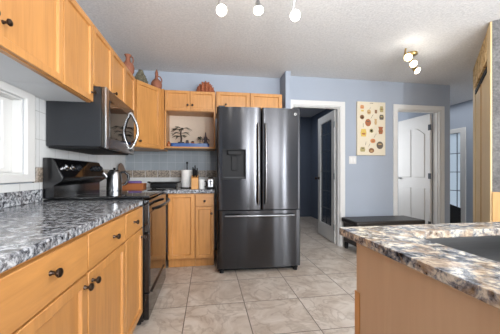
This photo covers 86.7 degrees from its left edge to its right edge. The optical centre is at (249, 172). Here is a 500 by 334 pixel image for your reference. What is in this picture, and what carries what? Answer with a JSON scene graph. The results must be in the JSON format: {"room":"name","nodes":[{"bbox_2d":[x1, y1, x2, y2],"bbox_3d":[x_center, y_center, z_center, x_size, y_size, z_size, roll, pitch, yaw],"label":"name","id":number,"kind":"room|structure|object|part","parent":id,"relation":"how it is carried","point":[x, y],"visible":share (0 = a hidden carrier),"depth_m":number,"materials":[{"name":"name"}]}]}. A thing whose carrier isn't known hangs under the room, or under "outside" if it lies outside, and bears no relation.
{"room":"kitchen","nodes":[
{"label":"kitchen","id":0,"kind":"room"},
{"bbox_2d":[0,91,124,201],"bbox_3d":[-1.159,-0.150,-0.072,0.161,2.440,7.220,0,0,-9],"label":"wall","id":1,"kind":"structure","parent":0,"point":[108,162],"depth_m":1.75,"materials":[{"name":"white tile"}]},
{"bbox_2d":[0,80,34,183],"bbox_3d":[-1.332,-0.214,1.089,0.162,0.541,1.128,0,0,-9],"label":"window","id":2,"kind":"structure","parent":1,"relation":"in","point":[17,115],"depth_m":1.56,"materials":[{"name":"white paint"}]},
{"bbox_3d":[-1.348,-0.217,1.086,0.050,0.424,0.945,0,0,-9],"label":"sash","id":3,"kind":"part","parent":2,"relation":"part of","materials":[{"name":"white paint"}]},
{"bbox_2d":[0,189,42,208],"bbox_3d":[-1.219,0.145,0.828,0.022,0.080,1.818,0,0,-9],"label":"backsplash","id":4,"kind":"structure","parent":1,"relation":"attached to","point":[7,199],"depth_m":1.52,"materials":[{"name":"stone"}]},
{"bbox_2d":[0,0,62,83],"bbox_3d":[-1.110,-0.756,1.190,0.332,0.547,0.468,0,0,-9],"label":"upper cabinet","id":5,"kind":"object","parent":1,"relation":"attached to","point":[31,31],"visible":1,"depth_m":1.23,"materials":[{"name":"brown wood"}]},
{"bbox_3d":[-0.930,-0.578,1.017,0.032,0.028,0.028,0,0,-9],"label":"knob","id":6,"kind":"part","parent":5,"relation":"part of","materials":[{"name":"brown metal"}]},
{"bbox_3d":[-1.147,-0.486,1.184,0.254,0.005,0.466,0,0,-9],"label":"panel","id":7,"kind":"part","parent":5,"relation":"part of","materials":[{"name":"white laminate"}]},
{"bbox_3d":[-1.009,-0.486,1.206,0.024,0.006,0.468,0,0,-9],"label":"rail","id":8,"kind":"part","parent":5,"relation":"part of","materials":[{"name":"brown wood"}]},
{"bbox_2d":[4,0,96,102],"bbox_3d":[-1.177,-0.756,1.612,0.332,0.547,0.380,0,0,-9],"label":"upper cabinet","id":9,"kind":"object","parent":1,"relation":"attached to","point":[77,85],"visible":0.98,"depth_m":1.61,"materials":[{"name":"brown wood"}]},
{"bbox_3d":[-1.214,-0.486,1.606,0.254,0.005,0.378,0,0,-9],"label":"panel","id":10,"kind":"part","parent":9,"relation":"part of","materials":[{"name":"white laminate"}]},
{"bbox_3d":[-1.076,-0.486,1.628,0.024,0.006,0.380,0,0,-9],"label":"rail","id":11,"kind":"part","parent":9,"relation":"part of","materials":[{"name":"brown wood"}]},
{"bbox_3d":[-1.054,-0.756,1.631,0.020,0.539,0.374,0,0,-9],"label":"door","id":12,"kind":"part","parent":9,"relation":"part of","materials":[{"name":"brown wood"}]},
{"bbox_2d":[93,24,125,103],"bbox_3d":[-1.263,-0.817,2.157,0.332,0.426,0.716,0,0,-9],"label":"upper cabinet","id":13,"kind":"object","parent":1,"relation":"attached to","point":[109,71],"visible":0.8,"depth_m":2.11,"materials":[{"name":"brown wood"}]},
{"bbox_2d":[46,86,138,154],"bbox_3d":[-1.203,-0.384,2.165,0.446,0.428,0.718,0,0,-9],"label":"microwave","id":14,"kind":"object","parent":13,"relation":"attached to","point":[104,125],"visible":0.99,"depth_m":1.83,"materials":[{"name":"grey metal"}]},
{"bbox_3d":[-1.006,-0.386,1.859,0.014,0.424,0.052,0,0,-9],"label":"edge trim","id":15,"kind":"part","parent":14,"relation":"part of","materials":[{"name":"metal"}]},
{"bbox_3d":[-1.070,-0.386,2.186,0.030,0.424,0.718,0,0,-9],"label":"door","id":16,"kind":"part","parent":14,"relation":"part of","materials":[{"name":"metal"}]},
{"bbox_3d":[-1.060,-0.389,2.220,0.005,0.268,0.631,0,0,-9],"label":"door glass","id":17,"kind":"part","parent":14,"relation":"part of","materials":[{"name":"black glass"}]},
{"bbox_3d":[-1.060,-0.384,2.435,0.079,0.340,0.025,0,0,-9],"label":"handle","id":18,"kind":"part","parent":14,"relation":"part of","materials":[{"name":"silver metal"}]},
{"bbox_3d":[-1.113,-0.818,2.001,0.020,0.416,0.354,0,0,-9],"label":"door","id":19,"kind":"part","parent":13,"relation":"part of","materials":[{"name":"brown wood"}]},
{"bbox_3d":[-1.169,-0.818,2.353,0.020,0.416,0.353,0,0,-9],"label":"door","id":20,"kind":"part","parent":13,"relation":"part of","materials":[{"name":"brown wood"}]},
{"bbox_2d":[126,67,134,139],"bbox_3d":[-1.361,-0.660,2.675,0.300,0.740,0.330,0,0,-9],"label":"upper cabinet","id":21,"kind":"object","parent":1,"relation":"attached to","point":[130,79],"visible":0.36,"depth_m":2.73,"materials":[{"name":"brown wood"}]},
{"bbox_2d":[123,53,134,74],"bbox_3d":[-1.277,-1.133,2.774,0.130,0.205,0.128,0,0,-9],"label":"clay vase","id":22,"kind":"object","parent":21,"relation":"on","point":[129,65],"visible":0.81,"depth_m":2.75,"materials":[{"name":"ceramic"}]},
{"bbox_2d":[125,70,279,251],"bbox_3d":[-0.658,-0.150,3.717,2.336,2.440,0.131,0,0,-9],"label":"wall","id":23,"kind":"structure","parent":0,"point":[144,166],"depth_m":3.62,"materials":[{"name":"blue paint"}]},
{"bbox_2d":[134,79,167,151],"bbox_3d":[-1.322,-0.660,3.209,0.541,0.740,0.663,0,0,-9],"label":"upper cabinet","id":24,"kind":"object","parent":23,"relation":"attached to","point":[149,99],"visible":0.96,"depth_m":3.09,"materials":[{"name":"brown wood"}]},
{"bbox_2d":[135,69,147,83],"bbox_3d":[-1.323,-1.146,3.214,0.183,0.232,0.184,0,0,42],"label":"ornament","id":25,"kind":"object","parent":24,"relation":"on","point":[140,76],"visible":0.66,"depth_m":3.17,"materials":[{"name":"green ceramic"}]},
{"bbox_2d":[151,69,161,88],"bbox_3d":[-1.161,-1.161,3.299,0.134,0.262,0.130,0,0,-9],"label":"jug","id":26,"kind":"object","parent":24,"relation":"on","point":[156,82],"visible":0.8,"depth_m":3.26,"materials":[{"name":"ceramic"}]},
{"bbox_2d":[164,90,214,150],"bbox_3d":[-0.770,-0.668,3.455,0.624,0.724,0.350,0,0,-9],"label":"upper cabinet","id":27,"kind":"object","parent":23,"relation":"attached to","point":[193,110],"visible":1,"depth_m":3.39,"materials":[{"name":"brown wood"}]},
{"bbox_3d":[-1.072,-0.540,3.434,0.018,0.464,0.298,0,0,-9],"label":"panel","id":28,"kind":"part","parent":27,"relation":"part of","materials":[{"name":"brown wood"}]},
{"bbox_3d":[-0.903,-0.902,3.299,0.302,0.248,0.020,0,0,-9],"label":"door","id":29,"kind":"part","parent":27,"relation":"part of","materials":[{"name":"brown wood"}]},
{"bbox_2d":[171,143,208,146],"bbox_3d":[-0.774,-0.353,3.446,0.484,0.048,0.170,0,0,-9],"label":"tray","id":30,"kind":"object","parent":27,"relation":"on","point":[172,144],"visible":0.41,"depth_m":3.36,"materials":[{"name":"blue ceramic"}]},
{"bbox_2d":[171,126,190,142],"bbox_3d":[-0.887,-0.464,3.429,0.278,0.256,0.183,0,0,-9],"label":"bonsai","id":31,"kind":"object","parent":30,"relation":"on","point":[174,129],"visible":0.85,"depth_m":3.42,"materials":[{"name":"grey metal"}]},
{"bbox_2d":[202,132,209,143],"bbox_3d":[-0.578,-0.436,3.467,0.081,0.200,0.077,0,0,31],"label":"figurine","id":32,"kind":"object","parent":30,"relation":"on","point":[205,139],"visible":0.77,"depth_m":3.46,"materials":[{"name":"grey metal"}]},
{"bbox_3d":[-0.796,-0.551,3.622,0.585,0.442,0.013,0,0,-9],"label":"panel","id":33,"kind":"part","parent":27,"relation":"part of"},
{"bbox_3d":[-0.597,-0.902,3.348,0.304,0.248,0.020,0,0,-9],"label":"door","id":34,"kind":"part","parent":27,"relation":"part of","materials":[{"name":"brown wood"}]},
{"bbox_2d":[196,81,214,91],"bbox_3d":[-0.589,-1.117,3.511,0.252,0.172,0.252,0,0,-9],"label":"sculpture","id":35,"kind":"object","parent":27,"relation":"on","point":[205,86],"visible":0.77,"depth_m":3.43,"materials":[{"name":"orange ceramic"}]},
{"bbox_3d":[-0.475,-0.540,3.528,0.018,0.464,0.298,0,0,-9],"label":"panel","id":36,"kind":"part","parent":27,"relation":"part of","materials":[{"name":"brown wood"}]},
{"bbox_2d":[215,91,281,117],"bbox_3d":[-0.024,-0.901,3.573,0.872,0.282,0.350,0,0,-9],"label":"upper cabinet","id":37,"kind":"object","parent":23,"relation":"attached to","point":[227,99],"visible":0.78,"depth_m":3.44,"materials":[{"name":"brown wood"}]},
{"bbox_3d":[-0.216,-0.901,3.408,0.416,0.270,0.020,0,0,-9],"label":"door","id":38,"kind":"part","parent":37,"relation":"part of","materials":[{"name":"brown wood"}]},
{"bbox_3d":[0.211,-0.901,3.476,0.414,0.270,0.020,0,0,-9],"label":"door","id":39,"kind":"part","parent":37,"relation":"part of","materials":[{"name":"brown wood"}]},
{"bbox_2d":[132,217,356,333],"bbox_3d":[1.634,1.110,1.828,6.600,0.080,10.500,0,0,-9],"label":"floor","id":40,"kind":"structure","parent":0,"point":[317,297],"depth_m":2.28,"materials":[{"name":"tile"}]},
{"bbox_2d":[0,234,93,333],"bbox_3d":[-0.863,0.645,0.704,0.663,0.849,0.484,0,0,-9],"label":"base cabinet","id":41,"kind":"object","parent":40,"relation":"on","point":[46,293],"visible":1,"depth_m":0.75,"materials":[{"name":"brown wood"}]},
{"bbox_3d":[-0.577,0.665,0.749,0.020,0.579,0.476,0,0,-9],"label":"door","id":42,"kind":"part","parent":41,"relation":"part of","materials":[{"name":"brown wood"}]},
{"bbox_3d":[-0.552,0.285,0.756,0.032,0.028,0.028,0,0,-9],"label":"knob","id":43,"kind":"part","parent":41,"relation":"part of","materials":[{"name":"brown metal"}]},
{"bbox_3d":[-0.585,0.415,0.963,0.032,0.028,0.028,0,0,-9],"label":"knob","id":44,"kind":"part","parent":41,"relation":"part of","materials":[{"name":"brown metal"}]},
{"bbox_2d":[82,215,125,333],"bbox_3d":[-0.937,0.645,1.173,0.663,0.849,0.460,0,0,-9],"label":"base cabinet","id":45,"kind":"object","parent":40,"relation":"on","point":[106,246],"visible":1,"depth_m":1.21,"materials":[{"name":"brown wood"}]},
{"bbox_3d":[-0.595,0.415,1.028,0.032,0.028,0.028,0,0,-9],"label":"knob","id":46,"kind":"part","parent":45,"relation":"part of","materials":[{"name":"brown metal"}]},
{"bbox_3d":[-0.652,0.299,1.218,0.020,0.139,0.452,0,0,-9],"label":"drawer","id":47,"kind":"part","parent":45,"relation":"part of","materials":[{"name":"brown wood"}]},
{"bbox_3d":[-0.632,0.302,1.262,0.032,0.028,0.028,0,0,-9],"label":"knob","id":48,"kind":"part","parent":45,"relation":"part of","materials":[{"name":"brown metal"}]},
{"bbox_2d":[43,158,169,324],"bbox_3d":[-1.055,0.484,2.169,0.741,1.172,0.760,0,0,-9],"label":"range","id":49,"kind":"object","parent":40,"relation":"on","point":[63,179],"visible":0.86,"depth_m":1.93,"materials":[{"name":"black metal"}]},
{"bbox_3d":[-1.276,-0.039,1.841,0.040,0.047,0.048,0,0,-9],"label":"control knob","id":50,"kind":"part","parent":49,"relation":"part of","materials":[{"name":"silver metal"}]},
{"bbox_3d":[-1.289,-0.039,1.925,0.040,0.047,0.048,0,0,-9],"label":"control knob","id":51,"kind":"part","parent":49,"relation":"part of","materials":[{"name":"silver metal"}]},
{"bbox_3d":[-1.329,-0.032,2.125,0.056,0.118,0.734,0,0,-9],"label":"glass","id":52,"kind":"part","parent":49,"relation":"part of","materials":[{"name":"black glass"}]},
{"bbox_2d":[54,189,165,199],"bbox_3d":[-1.056,0.167,2.168,0.604,0.019,0.760,0,0,-9],"label":"cooktop","id":53,"kind":"object","parent":49,"relation":"in","point":[86,194],"depth_m":1.95,"materials":[{"name":"black glass"}]},
{"bbox_2d":[102,168,129,190],"bbox_3d":[-1.225,0.053,2.423,0.214,0.207,0.132,0,0,-9],"label":"kettle","id":54,"kind":"object","parent":49,"relation":"on","point":[114,177],"visible":1,"depth_m":2.38,"materials":[{"name":"metal"}]},
{"bbox_3d":[-1.163,0.049,2.464,0.082,0.143,0.026,0,0,-28],"label":"handle","id":55,"kind":"part","parent":54,"relation":"part of","materials":[{"name":"black plastic"}]},
{"bbox_3d":[-0.780,0.933,2.212,0.034,0.183,0.746,0,0,-9],"label":"storage drawer","id":56,"kind":"part","parent":49,"relation":"part of","materials":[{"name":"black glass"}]},
{"bbox_3d":[-0.779,0.511,2.212,0.036,0.647,0.746,0,0,-9],"label":"oven door","id":57,"kind":"part","parent":49,"relation":"part of","materials":[{"name":"black glass"}]},
{"bbox_3d":[-0.720,0.252,2.222,0.062,0.026,0.695,0,0,-9],"label":"handle","id":58,"kind":"part","parent":49,"relation":"part of","materials":[{"name":"black metal"}]},
{"bbox_2d":[122,206,145,333],"bbox_3d":[-1.003,0.645,1.589,0.663,0.849,0.377,0,0,-9],"label":"base cabinet","id":59,"kind":"object","parent":40,"relation":"on","point":[134,236],"visible":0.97,"depth_m":1.64,"materials":[{"name":"brown wood"}]},
{"bbox_3d":[-0.718,0.299,1.634,0.020,0.139,0.369,0,0,-9],"label":"drawer","id":60,"kind":"part","parent":59,"relation":"part of","materials":[{"name":"brown wood"}]},
{"bbox_3d":[-0.718,0.665,1.634,0.020,0.579,0.369,0,0,-9],"label":"door","id":61,"kind":"part","parent":59,"relation":"part of","materials":[{"name":"brown wood"}]},
{"bbox_2d":[168,193,194,267],"bbox_3d":[-0.816,0.649,3.279,0.296,0.841,0.670,0,0,-9],"label":"base cabinet","id":62,"kind":"object","parent":40,"relation":"on","point":[181,207],"visible":0.94,"depth_m":2.96,"materials":[{"name":"brown wood"}]},
{"bbox_2d":[195,193,213,265],"bbox_3d":[-0.561,0.649,3.303,0.212,0.841,0.702,0,0,-9],"label":"base cabinet","id":63,"kind":"object","parent":40,"relation":"on","point":[204,202],"visible":1,"depth_m":3.00,"materials":[{"name":"brown wood"}]},
{"bbox_3d":[-0.513,0.303,2.998,0.200,0.137,0.020,0,0,-9],"label":"drawer","id":64,"kind":"part","parent":63,"relation":"part of","materials":[{"name":"brown wood"}]},
{"bbox_3d":[-0.513,0.667,2.998,0.200,0.575,0.020,0,0,-9],"label":"door","id":65,"kind":"part","parent":63,"relation":"part of","materials":[{"name":"brown wood"}]},
{"bbox_2d":[217,105,299,272],"bbox_3d":[0.069,0.176,3.128,0.910,1.788,0.732,0,0,-7],"label":"refrigerator","id":66,"kind":"object","parent":40,"relation":"on","point":[258,148],"visible":1,"depth_m":2.83,"materials":[{"name":"grey metal"}]},
{"bbox_3d":[-0.117,-0.155,2.844,0.470,1.094,0.070,0,0,-7],"label":"door","id":67,"kind":"part","parent":66,"relation":"part of","materials":[{"name":"black metal"}]},
{"bbox_3d":[0.101,0.709,2.870,0.910,0.613,0.070,0,0,-7],"label":"freezer drawer","id":68,"kind":"part","parent":66,"relation":"part of","materials":[{"name":"black metal"}]},
{"bbox_3d":[0.089,-0.100,2.798,0.023,0.872,0.072,0,0,-7],"label":"handle","id":69,"kind":"part","parent":66,"relation":"part of","materials":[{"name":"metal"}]},
{"bbox_3d":[0.108,0.452,2.814,0.763,0.023,0.068,0,0,-7],"label":"handle","id":70,"kind":"part","parent":66,"relation":"part of","materials":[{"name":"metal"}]},
{"bbox_3d":[0.168,-0.100,2.808,0.023,0.872,0.072,0,0,-7],"label":"handle","id":71,"kind":"part","parent":66,"relation":"part of","materials":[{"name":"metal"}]},
{"bbox_3d":[0.338,-0.155,2.900,0.432,1.094,0.070,0,0,-7],"label":"door","id":72,"kind":"part","parent":66,"relation":"part of","materials":[{"name":"black metal"}]},
{"bbox_2d":[342,215,424,248],"bbox_3d":[1.832,0.850,3.677,1.000,0.440,0.410,0,0,-9],"label":"bench","id":73,"kind":"object","parent":40,"relation":"on","point":[366,220],"visible":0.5,"depth_m":3.54,"materials":[{"name":"black leather"}]},
{"bbox_2d":[355,243,499,333],"bbox_3d":[0.829,0.640,0.069,0.742,0.859,1.676,0,0,-9],"label":"base cabinet","id":74,"kind":"object","parent":40,"relation":"on","point":[392,297],"visible":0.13,"depth_m":0.61,"materials":[{"name":"brown wood"}]},
{"bbox_2d":[339,222,499,308],"bbox_3d":[0.824,0.198,0.107,0.778,0.024,1.753,0,0,-9],"label":"countertop","id":75,"kind":"structure","parent":74,"relation":"on","point":[478,277],"depth_m":0.63,"materials":[{"name":"stone"}]},
{"bbox_2d":[425,236,499,261],"bbox_3d":[0.760,0.294,0.509,0.478,0.164,0.745,0,0,-9],"label":"sink","id":76,"kind":"object","parent":75,"relation":"in","point":[488,247],"visible":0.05,"depth_m":0.88,"materials":[{"name":"metal"}]},
{"bbox_2d":[450,204,460,222],"bbox_3d":[3.701,0.740,4.940,0.263,0.660,0.260,0,0,-9],"label":"storage bin","id":77,"kind":"object","parent":40,"relation":"on","point":[455,212],"visible":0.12,"depth_m":4.81,"materials":[{"name":"black plastic"}]},
{"bbox_3d":[-0.791,0.646,0.247,0.663,0.849,0.435,0,0,-9],"label":"base cabinet","id":78,"kind":"object","parent":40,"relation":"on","visible":0},
{"bbox_2d":[0,189,142,272],"bbox_3d":[-0.913,0.162,0.878,0.642,0.114,1.820,0,0,-9],"label":"countertop","id":79,"kind":"structure","parent":78,"relation":"on","point":[30,227],"depth_m":1.06,"materials":[{"name":"stone"}]},
{"bbox_3d":[-1.208,0.650,2.709,0.611,0.841,0.330,0,0,-9],"label":"base cabinet","id":80,"kind":"object","parent":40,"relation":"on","visible":0},
{"bbox_2d":[146,187,214,193],"bbox_3d":[-0.994,0.206,3.082,1.150,0.041,1.014,0,0,-9],"label":"countertop","id":81,"kind":"structure","parent":80,"relation":"on","point":[178,190],"depth_m":2.96,"materials":[{"name":"stone"}]},
{"bbox_2d":[118,163,126,182],"bbox_3d":[-1.568,0.031,3.265,0.063,0.307,0.240,0,0,-9],"label":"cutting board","id":82,"kind":"object","parent":81,"relation":"on","point":[120,166],"visible":0.6,"depth_m":3.25,"materials":[{"name":"brown wood"}]},
{"bbox_2d":[122,183,145,189],"bbox_3d":[-1.344,0.151,3.017,0.280,0.068,0.160,0,0,-9],"label":"wooden box","id":83,"kind":"object","parent":81,"relation":"on","point":[130,186],"visible":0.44,"depth_m":2.95,"materials":[{"name":"brown wood"}]},
{"bbox_2d":[147,181,180,188],"bbox_3d":[-1.025,0.142,3.179,0.386,0.087,0.224,0,0,-9],"label":"griddle","id":84,"kind":"object","parent":81,"relation":"on","point":[153,185],"visible":0.95,"depth_m":3.08,"materials":[{"name":"black metal"}]},
{"bbox_2d":[191,165,198,188],"bbox_3d":[-0.643,0.047,3.098,0.080,0.276,0.110,0,0,-9],"label":"knife block","id":85,"kind":"object","parent":81,"relation":"on","point":[195,177],"visible":0.94,"depth_m":3.06,"materials":[{"name":"brown wood"}]},
{"bbox_2d":[198,179,206,188],"bbox_3d":[-0.546,0.131,3.071,0.101,0.110,0.077,0,0,-9],"label":"mug","id":86,"kind":"object","parent":81,"relation":"on","point":[201,181],"visible":0.92,"depth_m":3.04,"materials":[{"name":"white ceramic"}]},
{"bbox_2d":[207,177,214,188],"bbox_3d":[-0.466,0.118,3.135,0.090,0.135,0.222,0,0,-9],"label":"toaster","id":87,"kind":"object","parent":81,"relation":"on","point":[210,180],"visible":0.95,"depth_m":3.05,"materials":[{"name":"metal"}]},
{"bbox_2d":[280,71,290,108],"bbox_3d":[0.491,-0.150,3.702,0.070,2.440,0.279,0,0,-9],"label":"wall","id":88,"kind":"structure","parent":0,"point":[285,80],"depth_m":3.57,"materials":[{"name":"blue paint"}]},
{"bbox_2d":[76,0,499,116],"bbox_3d":[1.634,-1.420,1.828,6.600,0.100,10.500,0,0,-9],"label":"ceiling","id":89,"kind":"structure","parent":0,"point":[338,39],"depth_m":2.66,"materials":[{"name":"white paint"}]},
{"bbox_2d":[216,0,226,16],"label":"track light","id":90,"kind":"object","parent":89,"relation":"attached to","point":[221,9],"depth_m":1.89,"materials":[{"name":"glass"}]},
{"bbox_3d":[-0.205,-1.177,1.911,0.081,0.097,0.099,0,0,-9],"label":"lamp shade","id":91,"kind":"part","parent":90,"relation":"part of","materials":[{"name":"glass"}]},
{"bbox_3d":[-0.203,-1.165,1.897,0.070,0.066,0.065,0,0,-9],"label":"bulb","id":92,"kind":"part","parent":90,"relation":"part of","materials":[{"name":"beige glass"}]},
{"bbox_2d":[253,0,263,15],"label":"track light","id":93,"kind":"object","parent":89,"relation":"attached to","point":[258,10],"depth_m":1.88,"materials":[{"name":"glass"}]},
{"bbox_3d":[0.060,-1.169,1.894,0.070,0.054,0.070,0,0,-9],"label":"bulb","id":94,"kind":"part","parent":93,"relation":"part of","materials":[{"name":"beige glass"}]},
{"bbox_3d":[0.060,-1.195,1.893,0.083,0.098,0.080,0,0,-9],"label":"lamp shade","id":95,"kind":"part","parent":93,"relation":"part of","materials":[{"name":"glass"}]},
{"bbox_2d":[290,0,300,21],"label":"track light","id":96,"kind":"object","parent":89,"relation":"attached to","point":[295,15],"depth_m":1.93,"materials":[{"name":"glass"}]},
{"bbox_3d":[0.329,-1.165,1.959,0.083,0.098,0.101,0,0,-9],"label":"lamp shade","id":97,"kind":"part","parent":96,"relation":"part of","materials":[{"name":"glass"}]},
{"bbox_3d":[0.332,-1.153,1.943,0.071,0.066,0.063,0,0,-9],"label":"bulb","id":98,"kind":"part","parent":96,"relation":"part of","materials":[{"name":"beige glass"}]},
{"bbox_2d":[404,48,420,73],"bbox_3d":[1.813,-1.262,2.986,0.144,0.216,0.492,0,0,41],"label":"track light","id":99,"kind":"object","parent":89,"relation":"attached to","point":[408,56],"visible":1,"depth_m":2.93,"materials":[{"name":"white glass"}]},
{"bbox_3d":[1.677,-1.227,2.813,0.067,0.068,0.061,0,0,-9],"label":"bulb","id":100,"kind":"part","parent":99,"relation":"part of","materials":[{"name":"beige glass"}]},
{"bbox_3d":[1.809,-1.208,2.935,0.071,0.063,0.061,0,0,-9],"label":"bulb","id":101,"kind":"part","parent":99,"relation":"part of","materials":[{"name":"beige glass"}]},
{"bbox_2d":[300,117,310,216],"bbox_3d":[0.824,-0.150,6.459,1.450,2.440,0.100,0,0,-9],"label":"wall","id":102,"kind":"structure","parent":0,"point":[305,122],"depth_m":6.49,"materials":[{"name":"blue paint"}]},
{"bbox_2d":[311,109,334,218],"bbox_3d":[1.724,-0.150,5.346,0.080,2.440,2.579,0,0,-9],"label":"wall","id":103,"kind":"structure","parent":0,"point":[314,119],"depth_m":6.30,"materials":[{"name":"blue paint"}]},
{"bbox_2d":[291,76,449,222],"bbox_3d":[1.814,-0.150,3.993,2.634,2.440,0.120,0,0,-9],"label":"wall","id":104,"kind":"structure","parent":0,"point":[369,181],"depth_m":3.93,"materials":[{"name":"blue paint"}]},
{"bbox_2d":[291,100,344,246],"bbox_3d":[0.949,0.018,3.849,0.856,2.103,0.142,0,0,-9],"label":"door frame","id":105,"kind":"structure","parent":104,"relation":"attached to","point":[339,107],"depth_m":3.84,"materials":[{"name":"white paint"}]},
{"bbox_2d":[315,110,334,243],"bbox_3d":[1.214,0.055,4.323,0.114,2.010,0.732,0,0,-5],"label":"door","id":106,"kind":"structure","parent":104,"relation":"in","point":[326,124],"depth_m":4.29,"materials":[{"name":"white paint"}]},
{"bbox_3d":[1.252,0.000,4.332,0.008,1.670,0.490,0,0,-5],"label":"glass","id":107,"kind":"part","parent":106,"relation":"part of","materials":[{"name":"grey"}]},
{"bbox_2d":[349,156,355,163],"bbox_3d":[1.504,-0.190,3.878,0.116,0.114,0.010,0,0,-9],"label":"light switch","id":108,"kind":"object","parent":104,"relation":"attached to","point":[352,159],"visible":1,"depth_m":3.88,"materials":[{"name":"white paint"}]},
{"bbox_2d":[356,101,384,155],"bbox_3d":[1.783,-0.652,3.909,0.452,0.785,0.032,0,0,-9],"label":"poster","id":109,"kind":"object","parent":104,"relation":"attached to","point":[370,116],"visible":1,"depth_m":3.89,"materials":[{"name":"beige paper"}]},
{"bbox_2d":[398,114,431,223],"bbox_3d":[2.793,0.055,4.561,0.114,2.010,0.720,0,0,-10],"label":"door","id":110,"kind":"structure","parent":104,"relation":"in","point":[414,134],"depth_m":4.50,"materials":[{"name":"white paint"}]},
{"bbox_3d":[2.782,-0.340,4.716,0.013,0.819,0.210,0,0,-10],"label":"panel","id":111,"kind":"part","parent":110,"relation":"part of","materials":[{"name":"white paint"}]},
{"bbox_3d":[2.782,0.580,4.716,0.013,0.660,0.210,0,0,-10],"label":"panel","id":112,"kind":"part","parent":110,"relation":"part of","materials":[{"name":"white paint"}]},
{"bbox_3d":[2.832,-0.340,4.431,0.013,0.819,0.210,0,0,-10],"label":"panel","id":113,"kind":"part","parent":110,"relation":"part of","materials":[{"name":"white paint"}]},
{"bbox_3d":[2.832,0.580,4.431,0.013,0.660,0.210,0,0,-10],"label":"panel","id":114,"kind":"part","parent":110,"relation":"part of","materials":[{"name":"white paint"}]},
{"bbox_2d":[393,104,444,223],"bbox_3d":[2.574,0.018,4.106,0.876,2.103,0.142,0,0,-9],"label":"door frame","id":115,"kind":"structure","parent":104,"relation":"attached to","point":[438,112],"depth_m":4.10,"materials":[{"name":"white paint"}]},
{"bbox_2d":[398,112,432,223],"bbox_3d":[2.898,-0.150,5.329,0.074,2.440,2.178,0,0,-9],"label":"wall","id":116,"kind":"structure","parent":0,"point":[402,116],"depth_m":4.69,"materials":[{"name":"blue paint"}]},
{"bbox_2d":[450,100,472,222],"bbox_3d":[4.627,-0.150,2.303,0.120,2.440,10.100,0,0,-9],"label":"wall","id":117,"kind":"structure","parent":0,"point":[461,114],"depth_m":5.04,"materials":[{"name":"blue paint"}]},
{"bbox_2d":[450,127,465,222],"bbox_3d":[4.090,0.095,5.367,0.060,1.950,0.620,0,0,-9],"label":"window","id":118,"kind":"structure","parent":117,"relation":"in","point":[458,140],"depth_m":5.25,"materials":[{"name":"white paint"}]},
{"bbox_3d":[4.115,0.130,5.370,0.010,1.840,0.400,0,0,-9],"label":"glass","id":119,"kind":"part","parent":118,"relation":"part of","materials":[{"name":"white"}]},
{"bbox_2d":[473,19,499,222],"bbox_3d":[2.870,-0.150,2.739,0.754,2.440,1.396,0,0,35],"label":"wall","id":120,"kind":"structure","parent":0,"point":[489,54],"depth_m":2.39,"materials":[{"name":"beige paint"}]},
{"bbox_2d":[475,66,486,221],"bbox_3d":[2.563,0.010,2.930,0.032,2.080,0.966,0,0,35],"label":"door","id":121,"kind":"structure","parent":120,"relation":"in","point":[481,89],"depth_m":2.91,"materials":[{"name":"brown wood"}]},
{"bbox_3d":[-0.778,0.023,3.279,0.156,0.326,0.156,0,0,-9],"label":"paper towel holder","id":122,"kind":"object","parent":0,"visible":0},
{"bbox_2d":[181,170,191,186],"bbox_3d":[-0.778,0.068,3.279,0.140,0.210,0.140,0,0,-9],"label":"paper towel roll","id":123,"kind":"object","parent":122,"relation":"on","point":[186,175],"visible":0.82,"depth_m":3.22,"materials":[{"name":"white paper"}]}
]}

